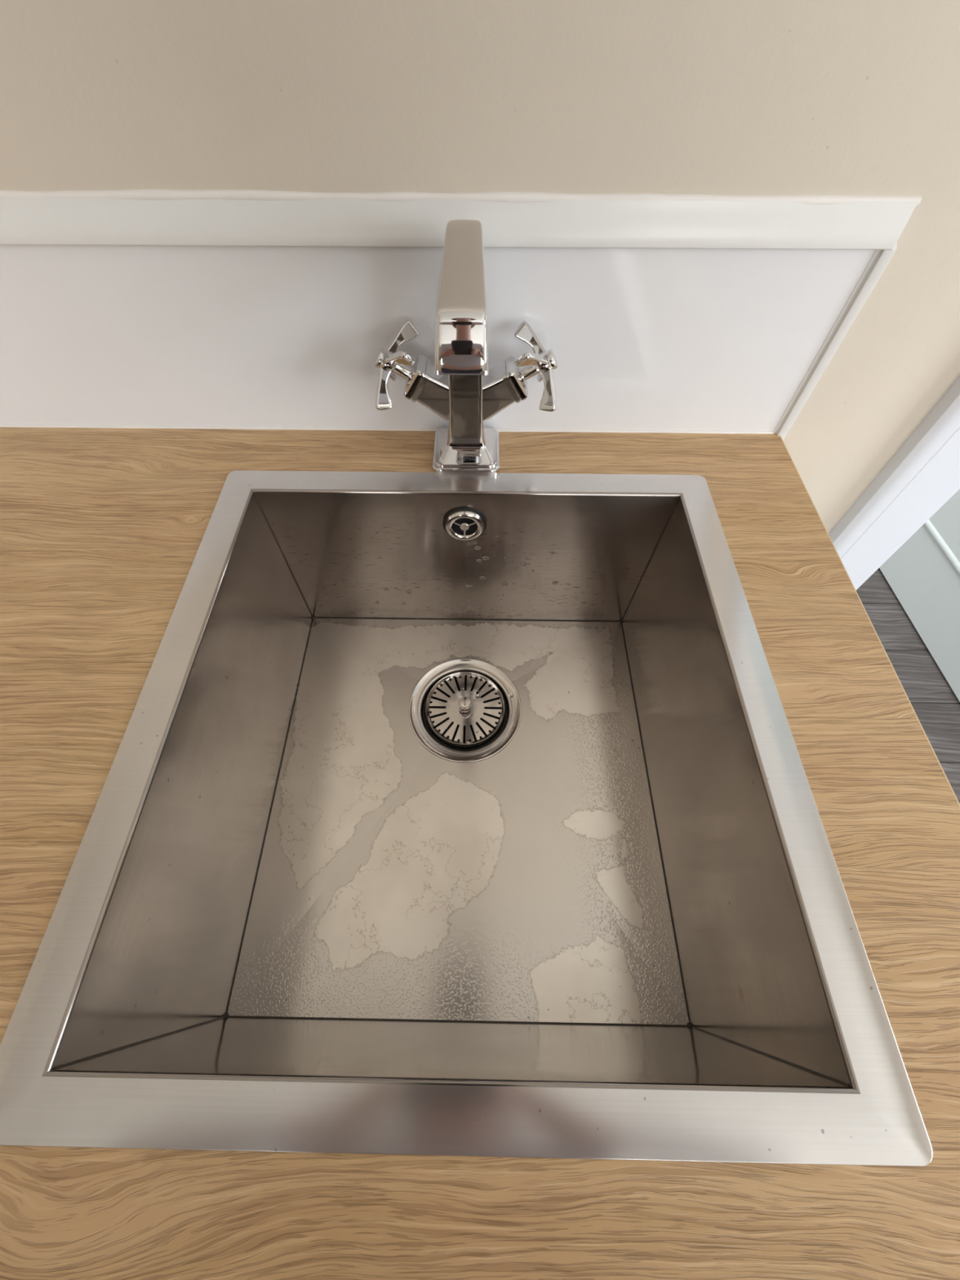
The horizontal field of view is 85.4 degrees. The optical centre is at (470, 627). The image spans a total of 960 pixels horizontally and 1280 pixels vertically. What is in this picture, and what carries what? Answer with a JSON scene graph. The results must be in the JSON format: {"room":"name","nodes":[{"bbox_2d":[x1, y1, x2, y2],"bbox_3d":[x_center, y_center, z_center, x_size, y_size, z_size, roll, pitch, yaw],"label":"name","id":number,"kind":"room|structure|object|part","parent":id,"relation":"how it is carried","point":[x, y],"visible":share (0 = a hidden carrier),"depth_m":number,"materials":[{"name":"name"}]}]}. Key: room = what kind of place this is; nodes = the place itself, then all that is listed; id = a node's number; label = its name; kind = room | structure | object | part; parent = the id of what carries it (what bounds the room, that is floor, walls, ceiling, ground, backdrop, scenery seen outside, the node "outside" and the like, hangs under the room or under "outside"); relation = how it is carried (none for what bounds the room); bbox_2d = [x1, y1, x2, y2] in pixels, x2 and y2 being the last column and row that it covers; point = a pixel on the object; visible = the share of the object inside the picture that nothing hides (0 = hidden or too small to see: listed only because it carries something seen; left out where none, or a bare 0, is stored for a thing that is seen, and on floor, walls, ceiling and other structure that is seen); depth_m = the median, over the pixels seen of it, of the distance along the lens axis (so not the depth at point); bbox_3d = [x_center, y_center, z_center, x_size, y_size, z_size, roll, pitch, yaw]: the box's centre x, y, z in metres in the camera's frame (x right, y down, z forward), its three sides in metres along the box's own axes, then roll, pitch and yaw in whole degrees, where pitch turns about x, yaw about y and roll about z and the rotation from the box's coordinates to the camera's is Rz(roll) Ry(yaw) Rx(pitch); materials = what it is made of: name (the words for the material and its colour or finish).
{"room":"kitchen","nodes":[
{"label":"kitchen","id":0,"kind":"room"},
{"bbox_2d":[0,0,959,533],"bbox_3d":[0.028,-0.385,0.232,4.200,2.400,0.110,1,57,1],"label":"wall","id":1,"kind":"structure","parent":0,"point":[708,97],"depth_m":0.29,"materials":[{"name":"beige paint"}]},
{"bbox_2d":[0,189,921,440],"bbox_3d":[-0.525,-0.221,0.392,1.595,0.177,0.008,1,57,1],"label":"backsplash","id":2,"kind":"structure","parent":1,"relation":"attached to","point":[130,308],"depth_m":0.37,"materials":[{"name":"white plastic"}]},
{"bbox_3d":[-0.525,-0.260,0.332,1.595,0.024,0.008,1,57,1],"label":"moulding","id":3,"kind":"part","parent":2,"relation":"part of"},
{"bbox_2d":[828,376,959,582],"bbox_3d":[0.412,-0.236,0.332,0.056,2.070,0.018,1,57,1],"label":"trim","id":4,"kind":"structure","parent":1,"relation":"attached to","point":[928,461],"depth_m":0.48,"materials":[{"name":"white wood"}]},
{"bbox_2d":[852,474,959,590],"bbox_3d":[0.837,-0.268,0.387,0.790,2.011,0.112,1,57,1],"label":"trim","id":5,"kind":"structure","parent":1,"relation":"attached to","point":[954,486],"depth_m":0.55,"materials":[{"name":"white wood"}]},
{"bbox_2d":[879,488,959,702],"bbox_3d":[1.181,-0.613,0.632,0.102,1.960,0.740,-2,57,-1],"label":"door","id":6,"kind":"structure","parent":1,"relation":"in","point":[923,574],"depth_m":1.33,"materials":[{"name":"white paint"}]},
{"bbox_3d":[1.191,-0.616,0.611,0.007,1.642,0.560,-2,57,-1],"label":"panel moulding","id":7,"kind":"part","parent":6,"relation":"part of","materials":[{"name":"white paint"}]},
{"bbox_2d":[856,568,959,803],"bbox_3d":[0.025,0.549,1.086,4.400,0.050,5.850,1,57,1],"label":"floor","id":8,"kind":"structure","parent":0,"point":[936,706],"depth_m":1.33,"materials":[{"name":"grey wood"}]},
{"bbox_3d":[-0.552,0.334,0.683,1.608,0.861,0.597,1,57,1],"label":"base cabinet","id":9,"kind":"object","parent":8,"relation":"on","visible":0},
{"bbox_2d":[0,426,959,1279],"bbox_3d":[-0.557,0.081,0.312,1.640,0.038,0.601,1,57,1],"label":"countertop","id":10,"kind":"structure","parent":9,"relation":"on","point":[102,530],"depth_m":0.26,"materials":[{"name":"brown wood"}]},
{"bbox_2d":[0,470,932,1166],"bbox_3d":[-0.006,0.120,0.434,0.385,0.289,0.398,1,57,1],"label":"sink","id":11,"kind":"object","parent":10,"relation":"in","point":[291,914],"visible":1,"depth_m":0.38,"materials":[{"name":"metal"}]},
{"bbox_2d":[425,671,504,748],"bbox_3d":[-0.005,0.085,0.524,0.079,0.046,0.079,1,57,1],"label":"strainer","id":12,"kind":"object","parent":11,"relation":"in","point":[454,708],"visible":1,"depth_m":0.52,"materials":[{"name":"metal"}]},
{"bbox_3d":[-0.005,0.076,0.510,0.012,0.014,0.012,1,57,1],"label":"knob","id":13,"kind":"part","parent":12,"relation":"part of","materials":[{"name":"metal"}]},
{"bbox_2d":[374,532,559,733],"bbox_3d":[-0.005,0.008,0.474,0.192,0.149,0.127,1,57,1],"label":"water droplets","id":14,"kind":"object","parent":11,"relation":"on","point":[510,694],"visible":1,"depth_m":0.50,"materials":[{"name":"clear liquid"}]},
{"bbox_2d":[373,218,558,473],"bbox_3d":[-0.004,-0.164,0.349,0.133,0.166,0.123,1,57,1],"label":"mixer tap","id":15,"kind":"object","parent":10,"relation":"on","point":[460,388],"visible":1,"depth_m":0.37,"materials":[{"name":"silver metal"}]},
{"bbox_3d":[-0.062,-0.174,0.376,0.012,0.027,0.026,7,57,4],"label":"handle arm","id":16,"kind":"part","parent":15,"relation":"part of","materials":[{"name":"silver metal"}]},
{"bbox_3d":[-0.062,-0.193,0.389,0.012,0.028,0.025,-7,57,-5],"label":"handle arm","id":17,"kind":"part","parent":15,"relation":"part of","materials":[{"name":"silver metal"}]},
{"bbox_3d":[-0.054,-0.188,0.376,0.026,0.022,0.015,1,57,1],"label":"cross handle","id":18,"kind":"part","parent":15,"relation":"part of","materials":[{"name":"silver metal"}]},
{"bbox_3d":[-0.050,-0.186,0.360,0.011,0.022,0.030,-38,64,-22],"label":"handle arm","id":19,"kind":"part","parent":15,"relation":"part of","materials":[{"name":"silver metal"}]},
{"bbox_3d":[-0.050,-0.204,0.373,0.011,0.021,0.031,36,64,21],"label":"handle arm","id":20,"kind":"part","parent":15,"relation":"part of","materials":[{"name":"silver metal"}]},
{"bbox_3d":[-0.004,-0.174,0.321,0.029,0.107,0.109,1,57,1],"label":"spout","id":21,"kind":"part","parent":15,"relation":"part of","materials":[{"name":"silver metal"}]},
{"bbox_3d":[-0.003,-0.149,0.434,0.055,0.007,0.055,1,57,1],"label":"plate","id":22,"kind":"part","parent":15,"relation":"part of","materials":[{"name":"silver metal"}]},
{"bbox_3d":[0.044,-0.202,0.372,0.011,0.021,0.031,-34,63,-20],"label":"handle arm","id":23,"kind":"part","parent":15,"relation":"part of","materials":[{"name":"silver metal"}]},
{"bbox_3d":[0.044,-0.184,0.359,0.011,0.022,0.030,39,65,23],"label":"handle arm","id":24,"kind":"part","parent":15,"relation":"part of","materials":[{"name":"silver metal"}]},
{"bbox_3d":[0.047,-0.187,0.375,0.026,0.022,0.015,1,57,1],"label":"cross handle","id":25,"kind":"part","parent":15,"relation":"part of","materials":[{"name":"silver metal"}]},
{"bbox_3d":[0.056,-0.192,0.388,0.012,0.028,0.025,9,57,6],"label":"handle arm","id":26,"kind":"part","parent":15,"relation":"part of","materials":[{"name":"silver metal"}]},
{"bbox_3d":[0.055,-0.173,0.374,0.012,0.027,0.026,-5,57,-3],"label":"handle arm","id":27,"kind":"part","parent":15,"relation":"part of","materials":[{"name":"silver metal"}]}
]}

